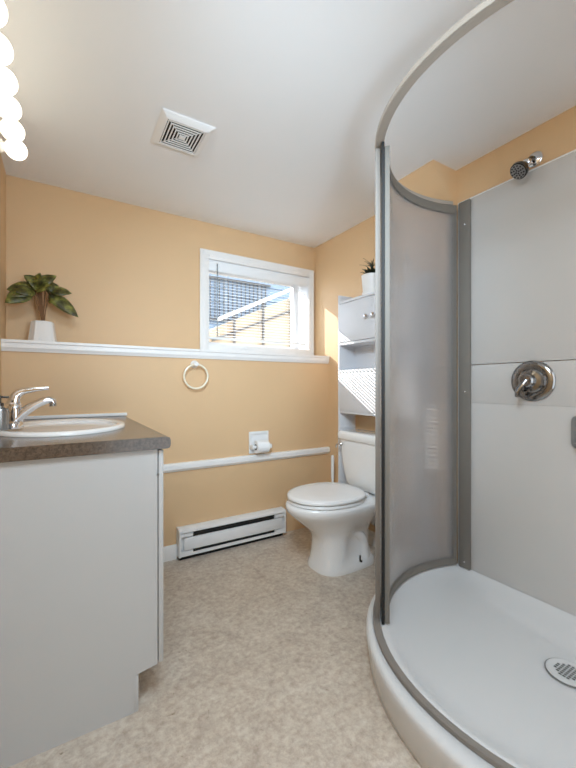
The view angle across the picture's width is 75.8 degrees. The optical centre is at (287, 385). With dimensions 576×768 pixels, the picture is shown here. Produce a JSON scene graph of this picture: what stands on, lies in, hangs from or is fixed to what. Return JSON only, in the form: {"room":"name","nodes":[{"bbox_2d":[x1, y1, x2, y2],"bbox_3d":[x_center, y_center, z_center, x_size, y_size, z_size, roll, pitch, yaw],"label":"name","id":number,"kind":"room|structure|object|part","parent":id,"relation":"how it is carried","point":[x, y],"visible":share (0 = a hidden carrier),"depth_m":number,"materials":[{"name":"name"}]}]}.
{"room":"bathroom","nodes":[
{"label":"bathroom","id":0,"kind":"room"},
{"bbox_2d":[0,153,5,395],"bbox_3d":[-0.784,-0.037,0.705,0.100,2.175,3.421,0,0,-32],"label":"wall","id":1,"kind":"structure","parent":0,"point":[2,169],"depth_m":1.85,"materials":[{"name":"beige paint"}]},
{"bbox_2d":[0,0,27,160],"bbox_3d":[-0.939,-0.940,1.184,0.134,0.090,0.800,0,0,-32],"label":"vanity light","id":2,"kind":"object","parent":1,"relation":"attached to","point":[11,129],"visible":1,"depth_m":1.23,"materials":[{"name":"white glass"}]},
{"bbox_2d":[0,0,7,27],"bbox_3d":[-0.752,-0.940,0.911,0.101,0.076,0.076,0,0,-32],"label":"bulb","id":3,"kind":"object","parent":2,"relation":"attached to","point":[3,10],"depth_m":0.92,"materials":[{"name":"white glass"}]},
{"bbox_2d":[0,33,13,65],"bbox_3d":[-0.820,-0.940,1.022,0.101,0.076,0.076,0,0,-32],"label":"bulb","id":4,"kind":"object","parent":2,"relation":"attached to","point":[6,51],"depth_m":1.02,"materials":[{"name":"white glass"}]},
{"bbox_2d":[0,66,17,95],"bbox_3d":[-0.888,-0.940,1.133,0.101,0.076,0.076,0,0,-32],"label":"bulb","id":5,"kind":"object","parent":2,"relation":"attached to","point":[8,82],"depth_m":1.13,"materials":[{"name":"white glass"}]},
{"bbox_2d":[0,94,21,121],"bbox_3d":[-0.956,-0.940,1.244,0.101,0.076,0.076,0,0,-32],"label":"bulb","id":6,"kind":"object","parent":2,"relation":"attached to","point":[10,109],"depth_m":1.23,"materials":[{"name":"white glass"}]},
{"bbox_2d":[0,119,24,142],"bbox_3d":[-1.024,-0.940,1.355,0.101,0.076,0.076,0,0,-32],"label":"bulb","id":7,"kind":"object","parent":2,"relation":"attached to","point":[14,132],"depth_m":1.34,"materials":[{"name":"white glass"}]},
{"bbox_2d":[0,138,27,160],"bbox_3d":[-1.092,-0.940,1.465,0.101,0.076,0.076,0,0,-32],"label":"bulb","id":8,"kind":"object","parent":2,"relation":"attached to","point":[17,151],"depth_m":1.45,"materials":[{"name":"white glass"}]},
{"bbox_2d":[1,175,327,557],"bbox_3d":[-0.663,-0.037,2.525,2.009,2.175,0.443,0,0,-32],"label":"wall","id":9,"kind":"structure","parent":0,"point":[131,273],"depth_m":2.30,"materials":[{"name":"beige paint"}]},
{"bbox_2d":[1,339,329,363],"bbox_3d":[-0.590,-0.201,2.405,2.007,0.057,0.205,0,0,-32],"label":"trim","id":10,"kind":"structure","parent":9,"relation":"attached to","point":[6,344],"depth_m":2.15,"materials":[{"name":"white wood"}]},
{"bbox_2d":[5,273,77,341],"bbox_3d":[-1.297,-0.412,1.963,0.317,0.366,0.169,0,0,-32],"label":"potted plant","id":11,"kind":"object","parent":10,"relation":"on","point":[20,292],"visible":1,"depth_m":1.92,"materials":[{"name":"green plant"}]},
{"bbox_3d":[-1.300,-0.284,1.962,0.122,0.110,0.122,0,0,-20],"label":"pot","id":12,"kind":"part","parent":11,"relation":"part of","materials":[{"name":"white ceramic"}]},
{"bbox_2d":[163,544,176,561],"bbox_3d":[-0.813,1.006,2.166,0.317,0.088,0.013,0,0,-32],"label":"baseboard","id":13,"kind":"structure","parent":9,"relation":"attached to","point":[169,552],"depth_m":2.22,"materials":[{"name":"white wood"}]},
{"bbox_2d":[183,360,208,388],"bbox_3d":[-0.573,-0.069,2.290,0.160,0.180,0.051,0,0,-32],"label":"towel ring","id":14,"kind":"object","parent":9,"relation":"attached to","point":[194,364],"visible":1,"depth_m":2.28,"materials":[{"name":"beige ceramic"}]},
{"bbox_2d":[176,506,285,559],"bbox_3d":[-0.347,0.954,2.419,0.740,0.192,0.067,0,0,-32],"label":"baseboard heater","id":15,"kind":"object","parent":9,"relation":"attached to","point":[197,539],"visible":1,"depth_m":2.37,"materials":[{"name":"white metal"}]},
{"bbox_3d":[-0.333,0.951,2.396,0.680,0.074,0.006,0,0,-32],"label":"panel","id":16,"kind":"part","parent":15,"relation":"part of","materials":[{"name":"white metal"}]},
{"bbox_2d":[163,447,329,472],"bbox_3d":[-0.541,0.494,2.326,2.008,0.052,0.024,0,0,-32],"label":"trim","id":17,"kind":"structure","parent":9,"relation":"attached to","point":[200,464],"depth_m":2.46,"materials":[{"name":"white wood"}]},
{"bbox_2d":[200,248,313,354],"bbox_3d":[-0.247,-0.582,2.843,0.945,0.706,0.265,0,0,-32],"label":"window","id":18,"kind":"structure","parent":9,"relation":"in","point":[206,255],"depth_m":2.81,"materials":[{"name":"white plastic"}]},
{"bbox_3d":[-0.299,-0.583,2.941,0.840,0.591,0.045,0,0,-32],"label":"sash","id":19,"kind":"part","parent":18,"relation":"part of","materials":[{"name":"white plastic"}]},
{"bbox_2d":[209,260,307,345],"bbox_3d":[-0.198,-0.599,2.778,0.835,0.542,0.054,0,0,-32],"label":"window blind","id":20,"kind":"object","parent":18,"relation":"attached to","point":[217,266],"visible":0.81,"depth_m":2.75,"materials":[{"name":"white plastic"}]},
{"bbox_3d":[-0.204,-0.336,2.787,0.815,0.016,0.024,0,0,-32],"label":"rail","id":21,"kind":"part","parent":20,"relation":"part of","materials":[{"name":"white plastic"}]},
{"bbox_2d":[249,430,271,453],"bbox_3d":[-0.187,0.384,2.518,0.148,0.148,0.065,0,0,-32],"label":"toilet paper holder","id":22,"kind":"object","parent":9,"relation":"attached to","point":[255,435],"visible":0.73,"depth_m":2.53,"materials":[{"name":"white ceramic"}]},
{"bbox_2d":[253,440,269,453],"bbox_3d":[-0.179,0.410,2.502,0.090,0.086,0.086,0,0,-32],"label":"toilet paper roll","id":23,"kind":"object","parent":22,"relation":"hanging from","point":[263,446],"visible":0.9,"depth_m":2.47,"materials":[{"name":"paper"}]},
{"bbox_2d":[8,527,421,767],"bbox_3d":[0.115,1.080,1.256,2.209,0.060,3.421,0,0,-32],"label":"floor","id":24,"kind":"structure","parent":0,"point":[265,663],"depth_m":1.32,"materials":[{"name":"beige plastic"}]},
{"bbox_2d":[0,449,162,767],"bbox_3d":[-0.907,0.629,1.522,0.540,0.842,1.009,0,0,-32],"label":"vanity cabinet","id":25,"kind":"object","parent":24,"relation":"on","point":[81,537],"visible":0.8,"depth_m":1.10,"materials":[{"name":"white wood"}]},
{"bbox_2d":[0,416,170,462],"bbox_3d":[-0.896,0.188,1.523,0.560,0.040,1.018,0,0,-32],"label":"countertop","id":26,"kind":"structure","parent":25,"relation":"on","point":[134,436],"depth_m":1.14,"materials":[{"name":"brown laminate"}]},
{"bbox_2d":[5,387,56,428],"bbox_3d":[-0.990,0.079,1.428,0.166,0.154,0.148,0,0,-32],"label":"faucet","id":27,"kind":"object","parent":26,"relation":"on","point":[17,413],"visible":0.94,"depth_m":1.40,"materials":[{"name":"silver metal"}]},
{"bbox_3d":[-1.034,0.142,1.401,0.058,0.028,0.148,0,0,-32],"label":"plate","id":28,"kind":"part","parent":27,"relation":"part of","materials":[{"name":"silver metal"}]},
{"bbox_3d":[-1.001,0.038,1.421,0.140,0.072,0.033,0,0,-32],"label":"lever","id":29,"kind":"part","parent":27,"relation":"part of","materials":[{"name":"silver metal"}]},
{"bbox_3d":[-0.981,0.090,1.434,0.146,0.097,0.055,0,0,-32],"label":"spout","id":30,"kind":"part","parent":27,"relation":"part of","materials":[{"name":"silver metal"}]},
{"bbox_2d":[0,418,124,436],"bbox_3d":[-0.902,0.228,1.482,0.456,0.149,0.584,0,0,-32],"label":"sink","id":31,"kind":"object","parent":26,"relation":"in","point":[82,426],"visible":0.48,"depth_m":1.46,"materials":[{"name":"white ceramic"}]},
{"bbox_2d":[0,396,8,430],"bbox_3d":[-1.022,0.096,1.311,0.054,0.122,0.054,0,0,-32],"label":"soap bottle","id":32,"kind":"object","parent":31,"relation":"on","point":[4,412],"visible":1,"depth_m":1.30,"materials":[{"name":"metal"}]},
{"bbox_2d":[24,413,126,419],"bbox_3d":[-1.156,0.159,1.954,0.565,0.016,0.015,0,0,-32],"label":"backsplash strip","id":33,"kind":"object","parent":26,"relation":"on","point":[99,414],"visible":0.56,"depth_m":1.96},
{"bbox_3d":[-0.553,0.567,1.446,0.016,0.705,0.500,0,0,-32],"label":"door","id":34,"kind":"part","parent":25,"relation":"part of","materials":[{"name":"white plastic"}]},
{"bbox_2d":[285,429,374,576],"bbox_3d":[0.293,0.671,2.200,0.675,0.758,0.406,0,0,-32],"label":"toilet","id":35,"kind":"object","parent":24,"relation":"on","point":[338,517],"visible":0.94,"depth_m":2.10,"materials":[{"name":"white ceramic"}]},
{"bbox_3d":[0.212,0.650,2.149,0.443,0.018,0.394,0,0,-32],"label":"seat","id":36,"kind":"part","parent":35,"relation":"part of","materials":[{"name":"white plastic"}]},
{"bbox_3d":[0.214,0.624,2.151,0.458,0.028,0.402,0,0,-32],"label":"lid","id":37,"kind":"part","parent":35,"relation":"part of","materials":[{"name":"white plastic"}]},
{"bbox_3d":[0.286,0.855,2.195,0.658,0.391,0.406,0,0,-32],"label":"bowl","id":38,"kind":"part","parent":35,"relation":"part of","materials":[{"name":"white ceramic"}]},
{"bbox_3d":[0.501,0.319,2.326,0.189,0.054,0.398,0,0,-32],"label":"tank lid","id":39,"kind":"part","parent":35,"relation":"part of","materials":[{"name":"white ceramic"}]},
{"bbox_3d":[0.506,0.499,2.330,0.177,0.307,0.374,0,0,-32],"label":"tank","id":40,"kind":"part","parent":35,"relation":"part of","materials":[{"name":"white ceramic"}]},
{"bbox_2d":[331,455,333,481],"bbox_3d":[0.319,0.772,2.647,0.100,0.556,0.100,0,0,-32],"label":"toilet brush","id":41,"kind":"object","parent":24,"relation":"on","point":[332,456],"visible":0.21,"depth_m":2.64,"materials":[{"name":"white plastic"}]},
{"bbox_2d":[338,291,374,525],"bbox_3d":[0.548,0.219,2.275,0.176,1.662,0.617,0,0,-32],"label":"storage unit","id":42,"kind":"object","parent":24,"relation":"on","point":[356,315],"visible":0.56,"depth_m":2.41,"materials":[{"name":"white laminate"}]},
{"bbox_3d":[0.404,0.219,2.540,0.144,1.662,0.015,0,0,-32],"label":"panel","id":43,"kind":"part","parent":42,"relation":"part of","materials":[{"name":"white laminate"}]},
{"bbox_3d":[0.431,-0.419,2.369,0.015,0.256,0.302,0,0,-32],"label":"door","id":44,"kind":"part","parent":42,"relation":"part of","materials":[{"name":"white laminate"}]},
{"bbox_2d":[340,411,374,415],"bbox_3d":[0.562,0.174,2.284,0.140,0.016,0.586,0,0,-32],"label":"shelf","id":45,"kind":"object","parent":42,"relation":"attached to","point":[342,413],"depth_m":2.35,"materials":[{"name":"white laminate"}]},
{"bbox_2d":[340,368,374,372],"bbox_3d":[0.562,-0.098,2.284,0.140,0.016,0.586,0,0,-32],"label":"shelf","id":46,"kind":"object","parent":42,"relation":"attached to","point":[342,370],"depth_m":2.37,"materials":[{"name":"white laminate"}]},
{"bbox_2d":[340,338,374,346],"bbox_3d":[0.562,-0.280,2.284,0.140,0.016,0.586,0,0,-32],"label":"shelf","id":47,"kind":"object","parent":42,"relation":"attached to","point":[351,342],"depth_m":2.41,"materials":[{"name":"white laminate"}]},
{"bbox_3d":[0.620,-0.192,2.319,0.005,0.716,0.586,0,0,-32],"label":"panel","id":48,"kind":"part","parent":42,"relation":"part of","materials":[{"name":"white laminate"}]},
{"bbox_2d":[360,258,374,294],"bbox_3d":[0.531,-0.687,2.340,0.153,0.240,0.165,0,0,-32],"label":"potted plant","id":49,"kind":"object","parent":42,"relation":"on","point":[368,278],"visible":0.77,"depth_m":2.29,"materials":[{"name":"green plant"}]},
{"bbox_3d":[0.529,-0.632,2.336,0.132,0.130,0.132,0,0,-32],"label":"pot","id":50,"kind":"part","parent":49,"relation":"part of","materials":[{"name":"white ceramic"}]},
{"bbox_3d":[0.585,-0.419,2.119,0.015,0.256,0.278,0,0,-32],"label":"door","id":51,"kind":"part","parent":42,"relation":"part of","materials":[{"name":"white laminate"}]},
{"bbox_2d":[366,0,575,767],"bbox_3d":[0.785,0.049,1.190,0.934,2.003,1.338,0,0,-32],"label":"shower stall","id":52,"kind":"object","parent":24,"relation":"on","point":[473,659],"visible":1,"depth_m":1.60,"materials":[{"name":"white plastic"}]},
{"bbox_3d":[0.564,-0.010,1.730,0.706,1.841,0.125,0,0,-44],"label":"fixed panel","id":53,"kind":"part","parent":52,"relation":"part of","materials":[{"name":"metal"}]},
{"bbox_3d":[0.561,-0.006,1.734,0.670,1.798,0.103,0,0,-44],"label":"glass pane","id":54,"kind":"part","parent":52,"relation":"part of","materials":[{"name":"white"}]},
{"bbox_3d":[0.581,-0.005,1.698,0.689,1.833,0.126,0,0,-45],"label":"sliding door","id":55,"kind":"part","parent":52,"relation":"part of","materials":[{"name":"glass"}]},
{"bbox_3d":[0.579,-0.001,1.701,0.656,1.770,0.106,0,0,-45],"label":"glass pane","id":56,"kind":"part","parent":52,"relation":"part of","materials":[{"name":"white"}]},
{"bbox_3d":[0.785,-0.944,1.226,0.853,0.018,1.244,0,0,-32],"label":"header rail","id":57,"kind":"part","parent":52,"relation":"part of","materials":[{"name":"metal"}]},
{"bbox_3d":[1.198,0.018,1.393,0.018,1.905,1.213,0,0,-32],"label":"wall panel","id":58,"kind":"part","parent":52,"relation":"part of","materials":[{"name":"white plastic"}]},
{"bbox_2d":[511,361,555,400],"bbox_3d":[1.025,-0.022,1.580,0.079,0.176,0.176,0,0,-32],"label":"shower valve","id":59,"kind":"object","parent":52,"relation":"attached to","point":[531,380],"visible":1,"depth_m":1.57,"materials":[{"name":"grey metal"}]},
{"bbox_3d":[1.002,0.004,1.584,0.054,0.089,0.036,0,0,32],"label":"lever","id":60,"kind":"part","parent":59,"relation":"part of","materials":[{"name":"grey metal"}]},
{"bbox_3d":[1.028,-0.022,1.583,0.049,0.104,0.104,0,0,-32],"label":"knob","id":61,"kind":"part","parent":59,"relation":"part of","materials":[{"name":"grey metal"}]},
{"bbox_2d":[571,416,575,447],"bbox_3d":[1.150,0.182,1.410,0.044,0.132,0.132,0,0,-32],"label":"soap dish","id":62,"kind":"object","parent":52,"relation":"attached to","point":[573,420],"visible":1,"depth_m":1.46,"materials":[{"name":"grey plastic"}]},
{"bbox_2d":[0,0,575,247],"bbox_3d":[0.115,-1.155,1.256,2.209,0.060,3.421,0,0,-32],"label":"ceiling","id":63,"kind":"structure","parent":0,"point":[295,94],"depth_m":1.44,"materials":[{"name":"paint"}]},
{"bbox_2d":[150,108,215,157],"bbox_3d":[-0.474,-1.117,1.656,0.224,0.015,0.244,0,0,-32],"label":"ceiling vent","id":64,"kind":"object","parent":63,"relation":"in","point":[175,131],"visible":1,"depth_m":1.63,"materials":[{"name":"white plastic"}]},
{"bbox_2d":[398,160,455,204],"bbox_3d":[0.719,-1.032,2.018,0.184,0.185,0.310,0,0,-32],"label":"wall","id":65,"kind":"structure","parent":0,"point":[434,179],"depth_m":1.92,"materials":[{"name":"beige paint"}]},
{"bbox_2d":[314,106,575,562],"bbox_3d":[1.014,-0.037,1.807,0.100,2.175,3.421,0,0,-32],"label":"wall","id":66,"kind":"structure","parent":0,"point":[339,262],"depth_m":2.57,"materials":[{"name":"beige paint"}]},
{"bbox_2d":[368,529,374,546],"bbox_3d":[0.558,1.006,2.444,0.013,0.088,0.944,0,0,-32],"label":"baseboard","id":67,"kind":"structure","parent":66,"relation":"attached to","point":[371,535],"depth_m":2.44,"materials":[{"name":"white wood"}]},
{"bbox_2d":[510,151,542,178],"bbox_3d":[1.020,-0.955,1.594,0.126,0.127,0.073,0,0,-21],"label":"shower head","id":68,"kind":"object","parent":66,"relation":"attached to","point":[519,170],"visible":1,"depth_m":1.58},
{"label":"outside","id":69,"kind":"structure","parent":0,"visible":0},
{"bbox_3d":[-1.291,-0.010,7.848,12.000,0.120,9.269,0,0,-32],"label":"ground","id":70,"kind":"structure","parent":69,"visible":0},
{"bbox_2d":[209,273,289,329],"bbox_3d":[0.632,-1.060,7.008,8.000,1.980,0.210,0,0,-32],"label":"neighbouring house","id":71,"kind":"structure","parent":70,"relation":"on","point":[213,315],"depth_m":6.01,"materials":[{"name":"blue"}]},
{"bbox_2d":[209,288,290,346],"bbox_3d":[0.137,-1.121,5.279,3.050,2.102,0.940,0,0,-32],"label":"fence","id":72,"kind":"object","parent":70,"relation":"on","point":[223,328],"depth_m":4.52,"materials":[{"name":"beige wood"}]},
{"bbox_3d":[-0.626,-0.458,4.314,0.024,0.777,0.030,0,0,-32],"label":"rail post","id":73,"kind":"part","parent":72,"relation":"part of","materials":[{"name":"wood"}]},
{"bbox_3d":[0.436,-1.454,4.953,2.880,1.436,0.070,0,0,-32],"label":"handrail","id":74,"kind":"part","parent":72,"relation":"part of","materials":[{"name":"white wood"}]},
{"bbox_3d":[-0.302,-0.550,4.512,0.024,0.961,0.030,0,0,-32],"label":"rail post","id":75,"kind":"part","parent":72,"relation":"part of","materials":[{"name":"wood"}]},
{"bbox_3d":[0.039,-0.647,4.721,0.024,1.154,0.030,0,0,-32],"label":"rail post","id":76,"kind":"part","parent":72,"relation":"part of","materials":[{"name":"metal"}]}
]}

